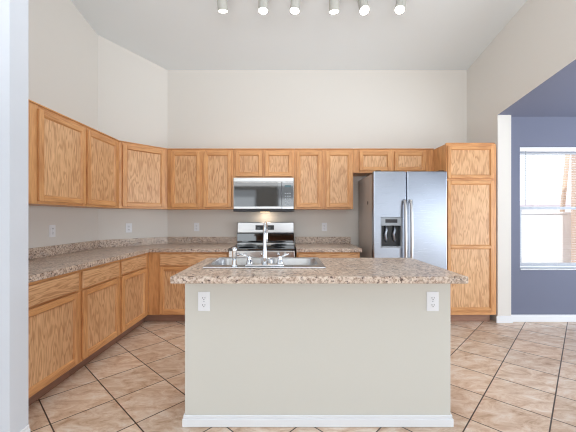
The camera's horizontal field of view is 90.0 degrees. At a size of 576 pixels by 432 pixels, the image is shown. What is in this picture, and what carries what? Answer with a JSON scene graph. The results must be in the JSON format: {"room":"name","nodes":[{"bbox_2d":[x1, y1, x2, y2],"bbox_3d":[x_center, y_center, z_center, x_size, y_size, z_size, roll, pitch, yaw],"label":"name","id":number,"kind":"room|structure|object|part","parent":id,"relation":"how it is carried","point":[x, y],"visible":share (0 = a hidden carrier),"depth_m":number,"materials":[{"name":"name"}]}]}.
{"room":"kitchen","nodes":[
{"label":"kitchen","id":0,"kind":"room"},
{"bbox_2d":[0,0,27,431],"bbox_3d":[-2.830,-0.649,1.565,2.740,3.799,0.110,0,0,0],"label":"wall","id":1,"kind":"structure","parent":0,"point":[13,13],"depth_m":1.53,"materials":[{"name":"white paint"}]},
{"bbox_2d":[20,424,29,431],"bbox_3d":[-2.764,1.207,1.558,2.633,0.084,0.123,0,0,0],"label":"baseboard","id":2,"kind":"structure","parent":1,"relation":"attached to","point":[26,429],"depth_m":1.60,"materials":[{"name":"white wood"}]},
{"bbox_2d":[28,0,97,248],"bbox_3d":[-2.305,-0.638,2.510,0.120,3.776,1.780,0,0,0],"label":"wall","id":3,"kind":"structure","parent":0,"point":[62,45],"depth_m":2.87,"materials":[{"name":"white paint"}]},
{"bbox_2d":[49,225,55,236],"bbox_3d":[-2.240,0.133,2.740,0.009,0.116,0.072,0,0,0],"label":"wall outlet","id":4,"kind":"object","parent":3,"relation":"attached to","point":[52,228],"visible":1,"depth_m":2.74,"materials":[{"name":"white plastic"}]},
{"bbox_2d":[28,99,119,208],"bbox_3d":[-2.069,-0.483,2.725,0.352,0.767,1.350,0,0,0],"label":"upper cabinet","id":5,"kind":"object","parent":3,"relation":"attached to","point":[72,163],"visible":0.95,"depth_m":2.50,"materials":[{"name":"brown wood"}]},
{"bbox_3d":[-1.904,-0.474,2.447,0.022,0.705,0.504,0,0,0],"label":"door","id":6,"kind":"part","parent":5,"relation":"part of","materials":[{"name":"brown wood"}]},
{"bbox_3d":[-1.919,-0.861,2.656,0.032,0.012,1.213,0,0,0],"label":"trim","id":7,"kind":"part","parent":5,"relation":"part of","materials":[{"name":"brown wood"}]},
{"bbox_3d":[-1.904,-0.474,2.968,0.022,0.705,0.478,0,0,0],"label":"door","id":8,"kind":"part","parent":5,"relation":"part of","materials":[{"name":"brown wood"}]},
{"bbox_2d":[98,35,167,243],"bbox_3d":[-2.015,-0.451,3.750,0.700,3.402,0.700,0,0,0],"label":"wall","id":9,"kind":"structure","parent":0,"point":[132,89],"depth_m":3.65,"materials":[{"name":"white paint"}]},
{"bbox_2d":[126,223,131,232],"bbox_3d":[-2.007,0.138,3.632,0.072,0.116,0.009,0,0,-45],"label":"wall outlet","id":10,"kind":"object","parent":9,"relation":"attached to","point":[128,225],"visible":1,"depth_m":3.63,"materials":[{"name":"white plastic"}]},
{"bbox_2d":[28,237,236,259],"bbox_3d":[-1.869,0.320,3.074,0.986,0.095,2.802,0,0,33],"label":"backsplash","id":11,"kind":"structure","parent":9,"relation":"attached to","point":[39,252],"depth_m":3.53,"materials":[{"name":"stone"}]},
{"bbox_2d":[99,141,166,209],"bbox_3d":[-1.831,-0.483,3.566,0.820,0.767,0.352,0,0,-45],"label":"upper cabinet","id":12,"kind":"object","parent":9,"relation":"attached to","point":[142,168],"visible":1,"depth_m":3.43,"materials":[{"name":"brown wood"}]},
{"bbox_3d":[-1.725,-0.861,3.459,0.546,0.012,0.032,0,0,-45],"label":"trim","id":13,"kind":"part","parent":12,"relation":"part of","materials":[{"name":"brown wood"}]},
{"bbox_3d":[-1.728,-0.477,3.463,0.546,0.755,0.018,0,0,-45],"label":"frame","id":14,"kind":"part","parent":12,"relation":"part of","materials":[{"name":"brown wood"}]},
{"bbox_3d":[-1.716,-0.474,3.447,0.022,0.705,0.475,0,0,45],"label":"door","id":15,"kind":"part","parent":12,"relation":"part of","materials":[{"name":"brown wood"}]},
{"bbox_2d":[71,0,526,69],"bbox_3d":[-0.782,-2.958,-0.200,6.835,1.906,8.600,0,0,0],"label":"ceiling","id":16,"kind":"structure","parent":0,"point":[170,34],"depth_m":3.38,"materials":[{"name":"white paint"}]},
{"bbox_2d":[217,0,227,13],"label":"track light","id":17,"kind":"object","parent":16,"relation":"attached to","point":[222,6],"depth_m":2.83,"materials":[{"name":"grey metal"}]},
{"bbox_2d":[258,0,267,14],"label":"track light","id":18,"kind":"object","parent":16,"relation":"attached to","point":[262,4],"depth_m":2.85,"materials":[{"name":"grey metal"}]},
{"bbox_3d":[-0.248,-2.057,2.871,0.092,0.012,0.092,0,0,0],"label":"bulb","id":19,"kind":"part","parent":18,"relation":"part of","materials":[{"name":"white glass"}]},
{"bbox_2d":[290,0,300,14],"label":"track light","id":20,"kind":"object","parent":16,"relation":"attached to","point":[295,4],"depth_m":2.85,"materials":[{"name":"grey metal"}]},
{"bbox_3d":[0.066,-2.057,2.871,0.092,0.016,0.092,0,0,0],"label":"bulb","id":21,"kind":"part","parent":20,"relation":"part of","materials":[{"name":"white glass"}]},
{"bbox_2d":[329,0,338,14],"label":"track light","id":22,"kind":"object","parent":16,"relation":"attached to","point":[333,4],"depth_m":2.83,"materials":[{"name":"grey metal"}]},
{"bbox_3d":[0.460,-2.047,2.869,0.092,0.017,0.092,0,0,0],"label":"bulb","id":23,"kind":"part","parent":22,"relation":"part of","materials":[{"name":"white glass"}]},
{"bbox_2d":[358,0,369,15],"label":"track light","id":24,"kind":"object","parent":16,"relation":"attached to","point":[363,6],"depth_m":2.87,"materials":[{"name":"grey metal"}]},
{"bbox_3d":[0.763,-2.062,2.873,0.092,0.040,0.086,0,0,0],"label":"bulb","id":25,"kind":"part","parent":24,"relation":"part of","materials":[{"name":"white glass"}]},
{"bbox_2d":[394,0,406,14],"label":"track light","id":26,"kind":"object","parent":16,"relation":"attached to","point":[400,6],"depth_m":2.86,"materials":[{"name":"grey metal"}]},
{"bbox_3d":[1.115,-2.067,2.872,0.090,0.034,0.090,0,0,0],"label":"bulb","id":27,"kind":"part","parent":26,"relation":"part of","materials":[{"name":"white glass"}]},
{"bbox_2d":[28,319,575,431],"bbox_3d":[0.780,1.300,-0.225,9.960,0.100,8.750,0,0,0],"label":"floor","id":28,"kind":"structure","parent":0,"point":[515,376],"depth_m":2.10,"materials":[{"name":"tile"}]},
{"bbox_2d":[28,270,78,406],"bbox_3d":[-1.929,0.831,1.946,0.632,0.837,0.613,0,0,0],"label":"base cabinet","id":29,"kind":"object","parent":28,"relation":"on","point":[53,302],"visible":0.52,"depth_m":1.99,"materials":[{"name":"brown wood"}]},
{"bbox_3d":[-1.625,0.499,1.946,0.019,0.133,0.568,0,0,0],"label":"drawer","id":30,"kind":"part","parent":29,"relation":"part of","materials":[{"name":"brown wood"}]},
{"bbox_2d":[28,237,236,282],"bbox_3d":[-1.468,0.341,2.809,1.551,0.138,2.338,0,0,0],"label":"countertop","id":31,"kind":"structure","parent":29,"relation":"on","point":[45,262],"depth_m":3.06,"materials":[{"name":"stone"}]},
{"bbox_2d":[69,260,119,376],"bbox_3d":[-1.929,0.831,2.522,0.632,0.837,0.533,0,0,0],"label":"base cabinet","id":32,"kind":"object","parent":28,"relation":"on","point":[99,285],"visible":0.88,"depth_m":2.46,"materials":[{"name":"brown wood"}]},
{"bbox_3d":[-1.644,0.778,2.522,0.018,0.733,0.533,0,0,0],"label":"frame","id":33,"kind":"part","parent":32,"relation":"part of","materials":[{"name":"brown wood"}]},
{"bbox_3d":[-1.625,0.499,2.520,0.019,0.133,0.486,0,0,0],"label":"drawer","id":34,"kind":"part","parent":32,"relation":"part of","materials":[{"name":"brown wood"}]},
{"bbox_3d":[-1.624,0.855,2.520,0.022,0.546,0.486,0,0,0],"label":"door","id":35,"kind":"part","parent":32,"relation":"part of","materials":[{"name":"brown wood"}]},
{"bbox_2d":[111,253,147,345],"bbox_3d":[-1.929,0.831,3.116,0.632,0.837,0.652,0,0,0],"label":"base cabinet","id":36,"kind":"object","parent":28,"relation":"on","point":[133,271],"visible":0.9,"depth_m":3.03,"materials":[{"name":"brown wood"}]},
{"bbox_3d":[-1.644,0.778,3.080,0.018,0.733,0.580,0,0,0],"label":"frame","id":37,"kind":"part","parent":36,"relation":"part of","materials":[{"name":"brown wood"}]},
{"bbox_3d":[-1.625,0.499,3.051,0.019,0.133,0.478,0,0,0],"label":"drawer","id":38,"kind":"part","parent":36,"relation":"part of","materials":[{"name":"brown wood"}]},
{"bbox_3d":[-1.624,0.855,3.051,0.022,0.546,0.478,0,0,0],"label":"door","id":39,"kind":"part","parent":36,"relation":"part of","materials":[{"name":"brown wood"}]},
{"bbox_2d":[145,252,228,320],"bbox_3d":[-1.207,0.831,3.664,1.030,0.837,0.632,0,0,0],"label":"base cabinet","id":40,"kind":"object","parent":28,"relation":"on","point":[166,300],"visible":0.5,"depth_m":3.36,"materials":[{"name":"brown wood"}]},
{"bbox_3d":[-1.303,0.855,3.359,0.378,0.546,0.022,0,0,0],"label":"door","id":41,"kind":"part","parent":40,"relation":"part of","materials":[{"name":"brown wood"}]},
{"bbox_3d":[-1.101,0.499,3.361,0.783,0.133,0.019,0,0,0],"label":"drawer","id":42,"kind":"part","parent":40,"relation":"part of","materials":[{"name":"brown wood"}]},
{"bbox_2d":[229,222,294,256],"bbox_3d":[-0.303,0.658,3.608,0.766,1.182,0.703,0,0,0],"label":"stove","id":43,"kind":"object","parent":28,"relation":"on","point":[280,242],"visible":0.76,"depth_m":3.88,"materials":[{"name":"silver metal"}]},
{"bbox_2d":[229,244,294,250],"bbox_3d":[-0.303,0.376,3.607,0.766,0.024,0.565,0,0,0],"label":"cooktop","id":44,"kind":"object","parent":43,"relation":"in","point":[240,247],"depth_m":3.45,"materials":[{"name":"grey"}]},
{"bbox_3d":[-0.303,0.428,3.333,0.766,0.079,0.035,0,0,0],"label":"control panel","id":45,"kind":"part","parent":43,"relation":"part of","materials":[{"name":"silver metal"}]},
{"bbox_3d":[-0.303,0.285,3.890,0.766,0.125,0.009,0,0,0],"label":"splash panel","id":46,"kind":"part","parent":43,"relation":"part of","materials":[{"name":"black glass"}]},
{"bbox_2d":[182,284,453,426],"bbox_3d":[0.177,0.807,1.993,1.613,0.884,0.570,0,0,0],"label":"kitchen island","id":47,"kind":"object","parent":28,"relation":"on","point":[262,355],"visible":0.95,"depth_m":1.72,"materials":[{"name":"white paint"}]},
{"bbox_2d":[198,292,209,310],"bbox_3d":[-0.500,0.503,1.715,0.072,0.116,0.009,0,0,0],"label":"wall outlet","id":48,"kind":"object","parent":47,"relation":"attached to","point":[203,297],"visible":1,"depth_m":1.71,"materials":[{"name":"white plastic"}]},
{"bbox_3d":[0.177,1.214,1.764,1.613,0.069,0.112,0,0,0],"label":"baseboard","id":49,"kind":"part","parent":47,"relation":"part of","materials":[{"name":"white wood"}]},
{"bbox_2d":[170,258,467,283],"bbox_3d":[0.171,0.344,1.930,1.625,0.040,0.730,0,0,0],"label":"island countertop","id":50,"kind":"structure","parent":47,"relation":"on","point":[337,270],"depth_m":1.62,"materials":[{"name":"stone"}]},
{"bbox_2d":[202,257,325,267],"bbox_3d":[-0.150,0.405,2.037,0.780,0.178,0.450,0,0,0],"label":"sink","id":51,"kind":"object","parent":50,"relation":"in","point":[221,262],"visible":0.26,"depth_m":2.22,"materials":[{"name":"silver metal"}]},
{"bbox_2d":[231,247,237,266],"bbox_3d":[-0.345,0.255,1.855,0.048,0.122,0.048,0,0,0],"label":"sprayer","id":52,"kind":"object","parent":51,"relation":"on","point":[234,249],"visible":1,"depth_m":1.84,"materials":[{"name":"silver metal"}]},
{"bbox_3d":[-0.346,0.407,2.067,0.348,0.174,0.343,0,0,0],"label":"bowl","id":53,"kind":"part","parent":51,"relation":"part of","materials":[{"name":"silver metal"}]},
{"bbox_2d":[240,222,288,266],"bbox_3d":[-0.150,0.173,1.923,0.316,0.285,0.188,0,0,0],"label":"faucet","id":54,"kind":"object","parent":51,"relation":"on","point":[249,263],"visible":1,"depth_m":1.84,"materials":[{"name":"silver metal"}]},
{"bbox_3d":[-0.248,0.277,1.855,0.046,0.054,0.046,0,0,0],"label":"handle","id":55,"kind":"part","parent":54,"relation":"part of","materials":[{"name":"silver metal"}]},
{"bbox_3d":[-0.150,0.309,1.855,0.250,0.012,0.052,0,0,0],"label":"deck plate","id":56,"kind":"part","parent":54,"relation":"part of","materials":[{"name":"silver metal"}]},
{"bbox_3d":[-0.150,0.167,1.925,0.042,0.273,0.183,0,0,0],"label":"spout","id":57,"kind":"part","parent":54,"relation":"part of","materials":[{"name":"silver metal"}]},
{"bbox_3d":[-0.052,0.277,1.855,0.046,0.054,0.046,0,0,0],"label":"handle","id":58,"kind":"part","parent":54,"relation":"part of","materials":[{"name":"silver metal"}]},
{"bbox_3d":[0.027,0.407,2.067,0.350,0.174,0.343,0,0,0],"label":"bowl","id":59,"kind":"part","parent":51,"relation":"part of","materials":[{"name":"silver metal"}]},
{"bbox_2d":[427,292,438,310],"bbox_3d":[0.862,0.503,1.715,0.072,0.116,0.009,0,0,0],"label":"wall outlet","id":60,"kind":"object","parent":47,"relation":"attached to","point":[432,297],"visible":1,"depth_m":1.71,"materials":[{"name":"white plastic"}]},
{"bbox_2d":[295,249,359,257],"bbox_3d":[0.470,0.831,3.664,0.740,0.837,0.632,0,0,0],"label":"base cabinet","id":61,"kind":"object","parent":28,"relation":"on","point":[297,254],"visible":0.18,"depth_m":3.35,"materials":[{"name":"brown wood"}]},
{"bbox_3d":[0.468,0.499,3.361,0.695,0.133,0.019,0,0,0],"label":"drawer","id":62,"kind":"part","parent":61,"relation":"part of","materials":[{"name":"brown wood"}]},
{"bbox_2d":[295,237,361,251],"bbox_3d":[0.479,0.341,3.662,0.766,0.138,0.633,0,0,0],"label":"countertop","id":63,"kind":"structure","parent":61,"relation":"on","point":[302,244],"depth_m":3.72,"materials":[{"name":"stone"}]},
{"bbox_3d":[0.470,0.778,3.379,0.740,0.733,0.018,0,0,0],"label":"frame","id":64,"kind":"part","parent":61,"relation":"part of","materials":[{"name":"brown wood"}]},
{"bbox_2d":[358,170,446,269],"bbox_3d":[1.373,0.356,3.549,0.833,1.763,0.783,0,0,0],"label":"refrigerator","id":65,"kind":"object","parent":28,"relation":"on","point":[402,214],"visible":0.71,"depth_m":3.23,"materials":[{"name":"grey metal"}]},
{"bbox_3d":[1.143,0.320,3.265,0.372,1.670,0.071,0,0,0],"label":"freezer door","id":66,"kind":"part","parent":65,"relation":"part of","materials":[{"name":"silver metal"}]},
{"bbox_3d":[1.160,0.050,3.255,0.236,0.096,0.048,0,0,0],"label":"dispenser panel","id":67,"kind":"part","parent":65,"relation":"part of","materials":[{"name":"grey plastic"}]},
{"bbox_3d":[1.160,0.222,3.252,0.240,0.247,0.054,0,0,0],"label":"dispenser frame","id":68,"kind":"part","parent":65,"relation":"part of","materials":[{"name":"grey plastic"}]},
{"bbox_3d":[1.299,0.235,3.195,0.031,0.870,0.076,0,0,0],"label":"handle","id":69,"kind":"part","parent":65,"relation":"part of","materials":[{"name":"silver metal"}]},
{"bbox_3d":[1.365,0.235,3.195,0.031,0.870,0.076,0,0,0],"label":"handle","id":70,"kind":"part","parent":65,"relation":"part of","materials":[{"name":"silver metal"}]},
{"bbox_3d":[1.562,0.320,3.265,0.456,1.670,0.071,0,0,0],"label":"fridge door","id":71,"kind":"part","parent":65,"relation":"part of","materials":[{"name":"silver metal"}]},
{"bbox_2d":[434,143,495,320],"bbox_3d":[2.146,0.191,3.664,0.595,2.116,0.632,0,0,0],"label":"pantry cabinet","id":72,"kind":"object","parent":28,"relation":"on","point":[470,168],"visible":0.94,"depth_m":3.36,"materials":[{"name":"brown wood"}]},
{"bbox_3d":[2.131,-0.861,3.374,0.567,0.012,0.032,0,0,0],"label":"trim","id":73,"kind":"part","parent":72,"relation":"part of","materials":[{"name":"brown wood"}]},
{"bbox_3d":[2.128,0.339,3.359,0.537,1.522,0.022,0,0,0],"label":"door","id":74,"kind":"part","parent":72,"relation":"part of","materials":[{"name":"brown wood"}]},
{"bbox_3d":[2.128,-0.638,3.359,0.537,0.377,0.022,0,0,0],"label":"door","id":75,"kind":"part","parent":72,"relation":"part of","materials":[{"name":"brown wood"}]},
{"bbox_2d":[168,70,466,246],"bbox_3d":[0.405,-0.390,4.040,4.140,3.280,0.120,0,0,0],"label":"wall","id":76,"kind":"structure","parent":0,"point":[233,109],"depth_m":3.98,"materials":[{"name":"white paint"}]},
{"bbox_2d":[194,223,198,230],"bbox_3d":[-1.262,0.138,3.975,0.072,0.116,0.009,0,0,0],"label":"wall outlet","id":77,"kind":"object","parent":76,"relation":"attached to","point":[196,225],"visible":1,"depth_m":3.97,"materials":[{"name":"white plastic"}]},
{"bbox_2d":[167,148,233,209],"bbox_3d":[-1.177,-0.483,3.804,0.975,0.767,0.352,0,0,0],"label":"upper cabinet","id":78,"kind":"object","parent":76,"relation":"attached to","point":[197,178],"visible":0.99,"depth_m":3.64,"materials":[{"name":"brown wood"}]},
{"bbox_3d":[-1.295,-0.474,3.639,0.370,0.705,0.022,0,0,0],"label":"door","id":79,"kind":"part","parent":78,"relation":"part of","materials":[{"name":"brown wood"}]},
{"bbox_3d":[-1.109,-0.861,3.654,0.838,0.012,0.032,0,0,0],"label":"trim","id":80,"kind":"part","parent":78,"relation":"part of","materials":[{"name":"brown wood"}]},
{"bbox_3d":[-0.890,-0.474,3.639,0.350,0.705,0.022,0,0,0],"label":"door","id":81,"kind":"part","parent":78,"relation":"part of","materials":[{"name":"brown wood"}]},
{"bbox_2d":[234,148,293,177],"bbox_3d":[-0.305,-0.679,3.804,0.766,0.375,0.352,0,0,0],"label":"upper cabinet","id":82,"kind":"object","parent":76,"relation":"attached to","point":[248,162],"visible":0.91,"depth_m":3.64,"materials":[{"name":"brown wood"}]},
{"bbox_3d":[-0.494,-0.670,3.639,0.337,0.313,0.022,0,0,0],"label":"door","id":83,"kind":"part","parent":82,"relation":"part of","materials":[{"name":"brown wood"}]},
{"bbox_2d":[233,178,293,211],"bbox_3d":[-0.304,-0.277,3.778,0.752,0.426,0.404,0,0,0],"label":"microwave","id":84,"kind":"object","parent":82,"relation":"attached to","point":[249,194],"visible":1,"depth_m":3.58,"materials":[{"name":"silver metal"}]},
{"bbox_3d":[-0.379,-0.267,3.600,0.602,0.337,0.040,0,0,0],"label":"door","id":85,"kind":"part","parent":84,"relation":"part of","materials":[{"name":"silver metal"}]},
{"bbox_3d":[-0.002,-0.267,3.600,0.148,0.337,0.040,0,0,0],"label":"control panel","id":86,"kind":"part","parent":84,"relation":"part of","materials":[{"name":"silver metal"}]},
{"bbox_3d":[-0.305,-0.861,3.654,0.766,0.012,0.032,0,0,0],"label":"trim","id":87,"kind":"part","parent":82,"relation":"part of","materials":[{"name":"brown wood"}]},
{"bbox_3d":[-0.116,-0.670,3.639,0.345,0.313,0.022,0,0,0],"label":"door","id":88,"kind":"part","parent":82,"relation":"part of","materials":[{"name":"brown wood"}]},
{"bbox_2d":[295,237,350,243],"bbox_3d":[0.479,0.320,3.968,0.766,0.095,0.020,0,0,0],"label":"backsplash","id":89,"kind":"structure","parent":76,"relation":"attached to","point":[298,240],"depth_m":3.96,"materials":[{"name":"stone"}]},
{"bbox_2d":[294,148,352,209],"bbox_3d":[0.453,-0.483,3.804,0.745,0.767,0.352,0,0,0],"label":"upper cabinet","id":90,"kind":"object","parent":76,"relation":"attached to","point":[323,177],"visible":1,"depth_m":3.64,"materials":[{"name":"brown wood"}]},
{"bbox_3d":[0.265,-0.474,3.639,0.320,0.705,0.022,0,0,0],"label":"door","id":91,"kind":"part","parent":90,"relation":"part of","materials":[{"name":"brown wood"}]},
{"bbox_3d":[0.453,-0.861,3.654,0.745,0.012,0.032,0,0,0],"label":"trim","id":92,"kind":"part","parent":90,"relation":"part of","materials":[{"name":"brown wood"}]},
{"bbox_3d":[0.642,-0.474,3.639,0.325,0.705,0.022,0,0,0],"label":"door","id":93,"kind":"part","parent":90,"relation":"part of","materials":[{"name":"brown wood"}]},
{"bbox_2d":[322,223,326,230],"bbox_3d":[0.502,0.138,3.975,0.072,0.116,0.009,0,0,0],"label":"wall outlet","id":94,"kind":"object","parent":76,"relation":"attached to","point":[324,225],"visible":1,"depth_m":3.97,"materials":[{"name":"white plastic"}]},
{"bbox_2d":[353,148,433,175],"bbox_3d":[1.337,-0.715,3.804,1.019,0.305,0.352,0,0,0],"label":"upper cabinet","id":95,"kind":"object","parent":76,"relation":"attached to","point":[366,161],"visible":0.92,"depth_m":3.64,"materials":[{"name":"brown wood"}]},
{"bbox_3d":[1.101,-0.706,3.639,0.397,0.243,0.022,0,0,0],"label":"door","id":96,"kind":"part","parent":95,"relation":"part of","materials":[{"name":"brown wood"}]},
{"bbox_3d":[1.337,-0.861,3.654,1.019,0.012,0.032,0,0,0],"label":"trim","id":97,"kind":"part","parent":95,"relation":"part of","materials":[{"name":"brown wood"}]},
{"bbox_3d":[1.544,-0.706,3.639,0.393,0.243,0.022,0,0,0],"label":"door","id":98,"kind":"part","parent":95,"relation":"part of","materials":[{"name":"brown wood"}]},
{"bbox_2d":[467,0,575,321],"bbox_3d":[2.555,-1.280,-0.200,0.160,5.061,8.600,0,0,0],"label":"wall","id":99,"kind":"structure","parent":0,"point":[537,46],"depth_m":3.29,"materials":[{"name":"white paint"}]},
{"bbox_2d":[511,117,575,314],"bbox_3d":[4.197,-0.020,3.500,3.125,2.540,0.120,0,0,0],"label":"wall","id":100,"kind":"structure","parent":0,"point":[533,292],"depth_m":3.44,"materials":[{"name":"blue paint"}]},
{"bbox_2d":[496,315,575,322],"bbox_3d":[4.048,1.207,3.413,3.185,0.084,0.053,0,0,0],"label":"baseboard","id":101,"kind":"structure","parent":100,"relation":"attached to","point":[516,318],"depth_m":3.43,"materials":[{"name":"white wood"}]},
{"bbox_2d":[520,152,575,267],"bbox_3d":[3.235,-0.105,3.525,0.930,1.470,0.050,0,0,0],"label":"window","id":102,"kind":"structure","parent":100,"relation":"in","point":[527,217],"depth_m":3.51,"materials":[{"name":"white glass"}]},
{"bbox_2d":[520,147,575,266],"bbox_3d":[3.235,-0.116,3.466,0.920,1.440,0.045,0,0,0],"label":"window blind","id":103,"kind":"object","parent":102,"relation":"attached to","point":[522,149],"visible":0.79,"depth_m":3.46,"materials":[{"name":"white plastic"}]},
{"bbox_3d":[3.235,0.595,3.468,0.916,0.018,0.024,0,0,0],"label":"rail","id":104,"kind":"part","parent":103,"relation":"part of","materials":[{"name":"white plastic"}]},
{"bbox_3d":[3.235,-0.105,3.525,0.930,1.470,0.050,0,0,0],"label":"frame","id":105,"kind":"part","parent":102,"relation":"part of","materials":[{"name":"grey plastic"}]},
{"bbox_3d":[3.235,-0.448,3.537,0.856,0.711,0.022,0,0,0],"label":"sash","id":106,"kind":"part","parent":102,"relation":"part of","materials":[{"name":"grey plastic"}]},
{"bbox_3d":[3.235,-0.448,3.537,0.788,0.643,0.004,0,0,0],"label":"pane","id":107,"kind":"part","parent":102,"relation":"part of","materials":[{"name":"clear glass"}]},
{"bbox_3d":[3.235,0.234,3.512,0.856,0.718,0.022,0,0,0],"label":"sash","id":108,"kind":"part","parent":102,"relation":"part of","materials":[{"name":"grey plastic"}]},
{"bbox_3d":[3.235,0.234,3.512,0.788,0.650,0.004,0,0,0],"label":"pane","id":109,"kind":"part","parent":102,"relation":"part of","materials":[{"name":"clear glass"}]},
{"bbox_2d":[520,268,575,269],"bbox_3d":[3.235,0.624,3.462,0.930,0.012,0.074,0,0,0],"label":"trim","id":110,"kind":"structure","parent":100,"relation":"attached to","point":[520,268],"depth_m":3.44,"materials":[{"name":"white"}]},
{"bbox_2d":[511,72,575,116],"bbox_3d":[4.197,-1.903,-0.530,3.125,1.410,7.940,0,0,0],"label":"ceiling","id":111,"kind":"structure","parent":0,"point":[560,100],"depth_m":3.16,"materials":[{"name":"blue paint"}]}
]}

